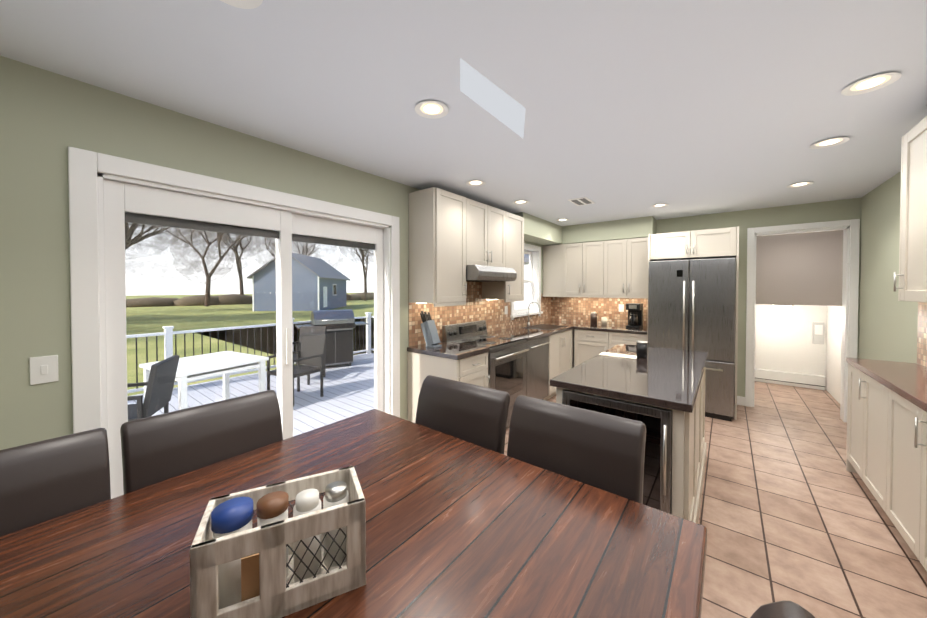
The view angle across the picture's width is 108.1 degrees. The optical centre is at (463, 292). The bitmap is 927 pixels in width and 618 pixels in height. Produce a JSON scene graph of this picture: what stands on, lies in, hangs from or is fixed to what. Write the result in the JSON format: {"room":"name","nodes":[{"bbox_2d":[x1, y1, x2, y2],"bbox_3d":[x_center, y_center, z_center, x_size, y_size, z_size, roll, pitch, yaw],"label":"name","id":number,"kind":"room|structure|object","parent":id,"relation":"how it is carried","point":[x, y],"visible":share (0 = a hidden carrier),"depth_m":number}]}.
{"room":"kitchen","nodes":[
{"label":"kitchen","id":0,"kind":"room"},
{"bbox_2d":[0,56,542,449],"bbox_3d":[-1.127,0.217,2.581,0.150,2.457,8.650,1,1,38],"label":"wall","id":1,"kind":"structure","parent":0,"point":[47,118],"depth_m":1.54},
{"bbox_2d":[29,355,58,384],"bbox_3d":[-1.872,0.343,1.502,0.010,0.120,0.080,1,1,38],"label":"switch plate","id":2,"kind":"object","parent":1,"relation":"attached to","point":[43,369],"visible":1,"depth_m":1.50},
{"bbox_2d":[68,146,399,433],"bbox_3d":[-1.388,0.384,2.233,0.172,2.135,2.575,1,1,38],"label":"door frame","id":3,"kind":"structure","parent":1,"relation":"attached to","point":[87,274],"depth_m":1.65},
{"bbox_2d":[103,179,383,498],"bbox_3d":[-1.275,0.437,2.396,0.146,2.023,1.758,1,1,38],"label":"sliding door","id":4,"kind":"structure","parent":1,"relation":"in","point":[123,203],"depth_m":2.06},
{"bbox_2d":[409,187,472,306],"bbox_3d":[-0.229,-0.431,3.304,0.341,1.040,0.512,1,1,38],"label":"upper cabinet","id":5,"kind":"object","parent":1,"relation":"attached to","point":[452,236],"depth_m":3.14},
{"bbox_2d":[408,261,551,346],"bbox_3d":[0.492,0.108,4.518,0.005,0.875,3.299,1,1,38],"label":"tile backsplash","id":6,"kind":"structure","parent":1,"relation":"attached to","point":[476,307],"depth_m":4.02},
{"bbox_2d":[473,200,508,267],"bbox_3d":[0.128,-0.623,3.757,0.341,0.670,0.760,1,1,38],"label":"upper cabinet","id":7,"kind":"object","parent":1,"relation":"attached to","point":[490,224],"depth_m":3.69},
{"bbox_2d":[466,265,516,281],"bbox_3d":[0.187,-0.208,3.717,0.492,0.153,0.752,1,1,38],"label":"range hood","id":8,"kind":"object","parent":7,"relation":"attached to","point":[478,273],"visible":0.73,"depth_m":3.45},
{"bbox_2d":[482,213,523,301],"bbox_3d":[0.485,-0.445,4.215,0.341,1.040,0.512,1,1,38],"label":"upper cabinet","id":9,"kind":"object","parent":1,"relation":"attached to","point":[501,290],"depth_m":4.13},
{"bbox_2d":[514,251,532,312],"bbox_3d":[0.874,-0.185,5.168,0.060,0.946,0.766,1,1,38],"label":"window","id":10,"kind":"structure","parent":1,"relation":"in","point":[530,280],"depth_m":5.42},
{"bbox_2d":[510,243,542,319],"bbox_3d":[0.914,-0.185,5.136,0.200,1.120,0.980,1,1,38],"label":"window frame","id":11,"kind":"structure","parent":1,"relation":"attached to","point":[536,255],"depth_m":5.42},
{"bbox_2d":[0,0,926,225],"bbox_3d":[0.274,-1.032,1.367,3.830,0.081,8.800,1,1,38],"label":"ceiling","id":12,"kind":"structure","parent":0,"point":[640,108],"depth_m":1.61},
{"bbox_2d":[220,0,262,8],"bbox_3d":[-0.743,-0.985,1.129,0.111,0.008,0.090,1,1,38],"label":"recessed light","id":13,"kind":"object","parent":12,"relation":"in","point":[244,4],"depth_m":1.14},
{"bbox_2d":[415,101,448,118],"bbox_3d":[-0.172,-0.995,1.823,0.181,0.008,0.181,1,1,38],"label":"recessed light","id":14,"kind":"object","parent":12,"relation":"in","point":[430,109],"depth_m":1.83},
{"bbox_2d":[466,180,485,185],"bbox_3d":[0.113,-1.016,3.102,0.172,0.008,0.177,1,1,38],"label":"recessed light","id":15,"kind":"object","parent":12,"relation":"in","point":[470,183],"depth_m":3.12},
{"bbox_2d":[514,212,562,245],"bbox_3d":[1.137,-0.915,5.061,0.330,0.272,1.625,1,1,38],"label":"soffit","id":16,"kind":"structure","parent":12,"relation":"attached to","point":[537,230],"depth_m":4.83},
{"bbox_2d":[568,197,594,205],"bbox_3d":[1.324,-1.025,3.772,0.200,0.009,0.320,1,1,38],"label":"ceiling vent","id":17,"kind":"object","parent":12,"relation":"in","point":[581,201],"visible":1,"depth_m":3.75},
{"bbox_2d":[563,216,656,243],"bbox_3d":[2.175,-0.915,5.069,1.235,0.272,0.330,1,1,38],"label":"soffit","id":18,"kind":"structure","parent":12,"relation":"attached to","point":[640,227],"depth_m":4.89},
{"bbox_2d":[787,182,813,187],"bbox_3d":[3.158,-1.016,3.158,0.170,0.008,0.170,1,1,38],"label":"recessed light","id":19,"kind":"object","parent":12,"relation":"in","point":[805,183],"depth_m":3.17},
{"bbox_2d":[809,137,849,148],"bbox_3d":[2.437,-1.002,2.241,0.181,0.008,0.179,1,1,38],"label":"recessed light","id":20,"kind":"object","parent":12,"relation":"in","point":[833,142],"depth_m":2.25},
{"bbox_2d":[841,72,901,95],"bbox_3d":[1.929,-0.992,1.595,0.182,0.008,0.182,1,1,38],"label":"recessed light","id":21,"kind":"object","parent":12,"relation":"in","point":[862,87],"depth_m":1.60},
{"bbox_2d":[504,381,926,617],"bbox_3d":[0.768,1.484,2.036,3.830,0.060,10.400,1,1,38],"label":"floor","id":22,"kind":"structure","parent":0,"point":[791,509],"depth_m":2.12},
{"bbox_2d":[0,428,110,536],"bbox_3d":[-0.991,0.936,0.674,0.532,1.079,0.438,1,1,38],"label":"chair","id":23,"kind":"object","parent":22,"relation":"on","point":[46,480],"visible":0.42,"depth_m":0.87},
{"bbox_2d":[120,390,282,493],"bbox_3d":[-0.704,0.930,1.040,0.532,1.079,0.438,1,1,38],"label":"chair","id":24,"kind":"object","parent":22,"relation":"on","point":[161,447],"visible":0.17,"depth_m":1.10},
{"bbox_2d":[0,409,706,617],"bbox_3d":[-0.516,1.024,0.456,1.290,0.910,1.940,1,1,38],"label":"dining table","id":25,"kind":"object","parent":22,"relation":"on","point":[457,527],"visible":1,"depth_m":0.76},
{"bbox_2d":[190,466,365,617],"bbox_3d":[-0.342,0.477,0.654,0.270,0.175,0.144,0,1,-27],"label":"crate","id":26,"kind":"object","parent":25,"relation":"on","point":[277,562],"visible":1,"depth_m":0.60},
{"bbox_2d":[407,349,488,422],"bbox_3d":[-0.149,0.996,3.212,0.612,0.880,0.471,1,1,38],"label":"base cabinet","id":27,"kind":"object","parent":22,"relation":"on","point":[465,363],"depth_m":3.07},
{"bbox_2d":[407,341,489,360],"bbox_3d":[-0.145,0.536,3.196,0.628,0.040,0.481,1,1,38],"label":"countertop","id":28,"kind":"structure","parent":27,"relation":"on","point":[448,349],"depth_m":3.08},
{"bbox_2d":[420,311,441,347],"bbox_3d":[-0.324,0.345,3.243,0.211,0.339,0.110,1,1,38],"label":"knife block","id":29,"kind":"object","parent":28,"relation":"on","point":[430,332],"visible":1,"depth_m":3.21},
{"bbox_2d":[415,375,509,453],"bbox_3d":[-0.146,0.927,1.259,0.438,1.079,0.532,1,1,38],"label":"chair","id":30,"kind":"object","parent":22,"relation":"on","point":[474,414],"visible":0.25,"depth_m":1.36},
{"bbox_2d":[442,320,528,427],"bbox_3d":[0.268,0.886,3.671,0.659,1.085,0.756,1,1,38],"label":"range","id":31,"kind":"object","parent":22,"relation":"on","point":[507,363],"visible":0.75,"depth_m":3.56},
{"bbox_2d":[526,336,550,399],"bbox_3d":[0.678,0.982,4.229,0.656,0.875,0.598,1,1,38],"label":"dishwasher","id":32,"kind":"object","parent":22,"relation":"on","point":[537,379],"visible":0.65,"depth_m":4.04},
{"bbox_2d":[539,329,573,399],"bbox_3d":[1.103,0.971,4.808,0.612,0.880,0.828,1,1,38],"label":"base cabinet","id":33,"kind":"object","parent":22,"relation":"on","point":[561,347],"depth_m":4.59},
{"bbox_2d":[487,321,584,340],"bbox_3d":[1.117,0.511,4.805,0.628,0.040,2.073,1,1,38],"label":"countertop","id":34,"kind":"structure","parent":33,"relation":"on","point":[530,334],"depth_m":4.45},
{"bbox_2d":[527,302,539,325],"bbox_3d":[1.059,0.306,4.992,0.214,0.361,0.127,1,1,38],"label":"faucet","id":35,"kind":"object","parent":34,"relation":"on","point":[528,323],"visible":1,"depth_m":4.99},
{"bbox_2d":[522,324,565,329],"bbox_3d":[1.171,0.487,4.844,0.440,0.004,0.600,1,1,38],"label":"sink basin","id":36,"kind":"object","parent":34,"relation":"in","point":[545,327],"visible":0.98,"depth_m":4.75},
{"bbox_2d":[507,395,645,503],"bbox_3d":[0.228,0.931,0.966,0.438,1.079,0.532,1,1,38],"label":"chair","id":37,"kind":"object","parent":22,"relation":"on","point":[603,451],"visible":0.33,"depth_m":1.07},
{"bbox_2d":[574,323,646,366],"bbox_3d":[2.178,0.950,4.879,0.957,0.920,0.657,1,1,38],"label":"base cabinet","id":38,"kind":"object","parent":22,"relation":"on","point":[591,341],"visible":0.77,"depth_m":4.75},
{"bbox_2d":[590,312,596,324],"bbox_3d":[2.017,0.391,5.208,0.098,0.185,0.098,0,1,26],"label":"decorative canister","id":39,"kind":"object","parent":38,"relation":"on","point":[593,318],"depth_m":5.17},
{"bbox_2d":[601,317,606,324],"bbox_3d":[2.148,0.429,5.132,0.079,0.110,0.079,0,1,26],"label":"decorative canister","id":40,"kind":"object","parent":38,"relation":"on","point":[603,319],"depth_m":5.10},
{"bbox_2d":[626,303,642,327],"bbox_3d":[2.437,0.320,4.802,0.180,0.340,0.260,1,1,38],"label":"coffee maker","id":41,"kind":"object","parent":38,"relation":"on","point":[635,315],"visible":1,"depth_m":4.75},
{"bbox_2d":[562,390,672,513],"bbox_3d":[0.990,1.022,2.089,0.567,0.862,0.631,1,1,38],"label":"wine cooler","id":42,"kind":"object","parent":22,"relation":"on","point":[657,479],"visible":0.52,"depth_m":1.76},
{"bbox_2d":[556,356,707,522],"bbox_3d":[1.341,1.007,2.525,0.724,0.880,1.652,1,1,38],"label":"kitchen island","id":43,"kind":"object","parent":22,"relation":"on","point":[688,432],"depth_m":1.73},
{"bbox_2d":[550,344,707,415],"bbox_3d":[1.339,0.547,2.514,0.730,0.040,1.690,1,1,38],"label":"island countertop","id":44,"kind":"structure","parent":43,"relation":"on","point":[667,378],"depth_m":2.12},
{"bbox_2d":[636,340,647,357],"bbox_3d":[1.454,0.458,2.740,0.084,0.129,0.084,1,1,38],"label":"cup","id":45,"kind":"object","parent":44,"relation":"on","point":[641,348],"visible":1,"depth_m":2.71},
{"bbox_2d":[648,258,735,421],"bbox_3d":[2.857,0.512,4.223,0.848,1.815,0.816,1,1,38],"label":"fridge","id":46,"kind":"object","parent":22,"relation":"on","point":[691,305],"visible":0.73,"depth_m":3.85},
{"bbox_2d":[647,226,738,419],"bbox_3d":[2.911,0.334,4.288,0.900,2.170,0.667,1,1,38],"label":"tall cabinet","id":47,"kind":"object","parent":22,"relation":"on","point":[708,244],"visible":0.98,"depth_m":3.99},
{"bbox_2d":[750,601,814,617],"bbox_3d":[0.111,0.940,0.426,0.532,1.079,0.438,1,1,38],"label":"chair","id":48,"kind":"object","parent":22,"relation":"on","point":[784,609],"visible":1,"depth_m":0.43},
{"bbox_2d":[846,361,857,472],"bbox_3d":[3.112,1.008,2.448,0.341,0.880,0.467,1,1,38],"label":"base cabinet","id":49,"kind":"object","parent":22,"relation":"on","point":[852,402],"depth_m":2.65},
{"bbox_2d":[858,369,881,500],"bbox_3d":[2.863,1.013,2.130,0.341,0.880,0.569,1,1,38],"label":"base cabinet","id":50,"kind":"object","parent":22,"relation":"on","point":[869,388],"depth_m":2.34},
{"bbox_2d":[878,385,909,546],"bbox_3d":[2.582,1.018,1.772,0.341,0.880,0.569,1,1,38],"label":"base cabinet","id":51,"kind":"object","parent":22,"relation":"on","point":[886,458],"depth_m":1.98},
{"bbox_2d":[846,357,926,408],"bbox_3d":[1.509,0.580,0.405,0.351,0.040,5.670,1,1,38],"label":"countertop","id":52,"kind":"structure","parent":51,"relation":"on","point":[908,379],"depth_m":2.17},
{"bbox_2d":[910,401,926,570],"bbox_3d":[2.301,1.024,1.414,0.341,0.880,0.569,1,1,38],"label":"base cabinet","id":53,"kind":"object","parent":22,"relation":"on","point":[918,416],"depth_m":1.71},
{"bbox_2d":[656,198,861,421],"bbox_3d":[2.943,0.182,4.790,3.530,2.457,0.150,1,1,38],"label":"wall","id":54,"kind":"structure","parent":0,"point":[826,211],"depth_m":4.22},
{"bbox_2d":[542,244,565,296],"bbox_3d":[1.561,-0.374,5.542,0.399,0.805,0.343,1,1,38],"label":"upper cabinet","id":55,"kind":"object","parent":54,"relation":"attached to","point":[554,256],"depth_m":5.42},
{"bbox_2d":[566,241,609,296],"bbox_3d":[1.941,-0.369,5.244,0.677,0.805,0.343,1,1,38],"label":"upper cabinet","id":56,"kind":"object","parent":54,"relation":"attached to","point":[609,269],"depth_m":5.08},
{"bbox_2d":[552,297,647,326],"bbox_3d":[2.147,0.272,5.316,1.567,0.520,0.006,1,1,38],"label":"tile backsplash","id":57,"kind":"structure","parent":54,"relation":"attached to","point":[569,309],"depth_m":5.38},
{"bbox_2d":[619,304,623,311],"bbox_3d":[2.398,0.228,5.111,0.075,0.115,0.006,1,1,38],"label":"electrical outlet plate","id":58,"kind":"object","parent":57,"relation":"attached to","point":[621,307],"depth_m":5.11},
{"bbox_2d":[610,237,647,296],"bbox_3d":[2.385,-0.364,4.896,0.679,0.805,0.343,1,1,38],"label":"upper cabinet","id":59,"kind":"object","parent":54,"relation":"attached to","point":[628,257],"depth_m":4.72},
{"bbox_2d":[755,230,842,402],"bbox_3d":[4.471,0.184,4.672,1.260,2.457,1.550,1,1,38],"label":"wall","id":60,"kind":"structure","parent":0,"point":[802,273],"depth_m":4.57},
{"bbox_2d":[772,304,792,308],"bbox_3d":[4.533,0.186,4.782,0.220,0.090,0.220,1,1,38],"label":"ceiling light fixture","id":61,"kind":"object","parent":60,"relation":"attached to","point":[782,306],"visible":0.69,"depth_m":4.72},
{"bbox_2d":[755,368,824,389],"bbox_3d":[4.869,1.305,5.188,0.970,0.200,0.074,1,1,38],"label":"baseboard heater","id":62,"kind":"object","parent":60,"relation":"attached to","point":[811,381],"visible":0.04,"depth_m":5.08},
{"bbox_2d":[737,219,859,421],"bbox_3d":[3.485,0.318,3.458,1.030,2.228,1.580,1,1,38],"label":"door frame","id":63,"kind":"structure","parent":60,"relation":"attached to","point":[851,229],"depth_m":3.78},
{"bbox_2d":[812,322,824,343],"bbox_3d":[5.207,0.589,4.936,0.120,0.320,0.033,1,1,38],"label":"intercom","id":64,"kind":"object","parent":60,"relation":"attached to","point":[818,328],"visible":1,"depth_m":4.93},
{"bbox_2d":[859,171,917,363],"bbox_3d":[1.768,0.253,0.310,0.150,2.457,8.650,1,1,38],"label":"wall","id":65,"kind":"structure","parent":0,"point":[888,325],"depth_m":3.09},
{"bbox_2d":[893,116,926,302],"bbox_3d":[2.373,-0.417,1.483,0.341,0.940,0.882,1,1,38],"label":"upper cabinet","id":66,"kind":"object","parent":65,"relation":"attached to","point":[912,274],"visible":1,"depth_m":1.75},
{"bbox_2d":[917,302,926,367],"bbox_3d":[1.648,0.332,0.285,0.005,0.560,5.660,1,1,38],"label":"tile backsplash","id":67,"kind":"structure","parent":65,"relation":"attached to","point":[922,307],"depth_m":2.45},
{"label":"outside","id":68,"kind":"structure","parent":0,"visible":0},
{"bbox_2d":[128,353,374,435],"bbox_3d":[-4.165,1.971,2.545,4.549,0.750,11.600,1,1,38],"label":"deck","id":69,"kind":"object","parent":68,"point":[317,405],"depth_m":5.20},
{"bbox_2d":[127,355,178,420],"bbox_3d":[-3.251,1.127,3.281,0.623,0.914,0.580,0,1,-22],"label":"patio chair","id":70,"kind":"object","parent":69,"relation":"on","point":[147,408],"depth_m":3.27},
{"bbox_2d":[139,351,268,415],"bbox_3d":[-3.295,1.217,4.329,1.000,0.700,1.000,0,1,28],"label":"patio table","id":71,"kind":"object","parent":69,"relation":"on","point":[217,370],"depth_m":4.21},
{"bbox_2d":[126,312,373,392],"bbox_3d":[-4.135,1.086,2.552,4.490,1.020,11.590,1,1,38],"label":"deck railing","id":72,"kind":"object","parent":69,"relation":"on","point":[167,353],"depth_m":5.84},
{"bbox_2d":[266,333,327,406],"bbox_3d":[-2.452,1.099,5.014,0.580,0.914,0.623,0,1,28],"label":"patio chair","id":73,"kind":"object","parent":69,"relation":"on","point":[316,362],"depth_m":5.12},
{"bbox_2d":[293,326,326,384],"bbox_3d":[-2.842,1.084,6.009,0.580,0.914,0.623,0,1,8],"label":"patio chair","id":74,"kind":"object","parent":69,"relation":"on","point":[314,329],"depth_m":6.24},
{"bbox_2d":[295,309,367,367],"bbox_3d":[-2.746,0.939,7.066,1.360,1.170,0.583,-1,1,-32],"label":"outdoor grill","id":75,"kind":"object","parent":69,"relation":"on","point":[333,348],"depth_m":6.89},
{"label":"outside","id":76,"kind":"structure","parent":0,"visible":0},
{"bbox_2d":[126,292,373,395],"bbox_3d":[-44.929,1.465,60.188,139.849,0.050,280.000,1,1,38],"label":"lawn","id":77,"kind":"structure","parent":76,"point":[147,322],"depth_m":19.68},
{"bbox_2d":[125,222,373,306],"bbox_3d":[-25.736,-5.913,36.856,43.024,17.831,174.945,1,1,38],"label":"tree","id":78,"kind":"object","parent":77,"relation":"on","point":[179,302],"depth_m":44.23},
{"bbox_2d":[247,252,349,310],"bbox_3d":[-18.250,-1.294,38.769,7.400,6.140,9.700,0,1,-2],"label":"house","id":79,"kind":"structure","parent":77,"relation":"on","point":[304,262],"depth_m":34.35}
]}

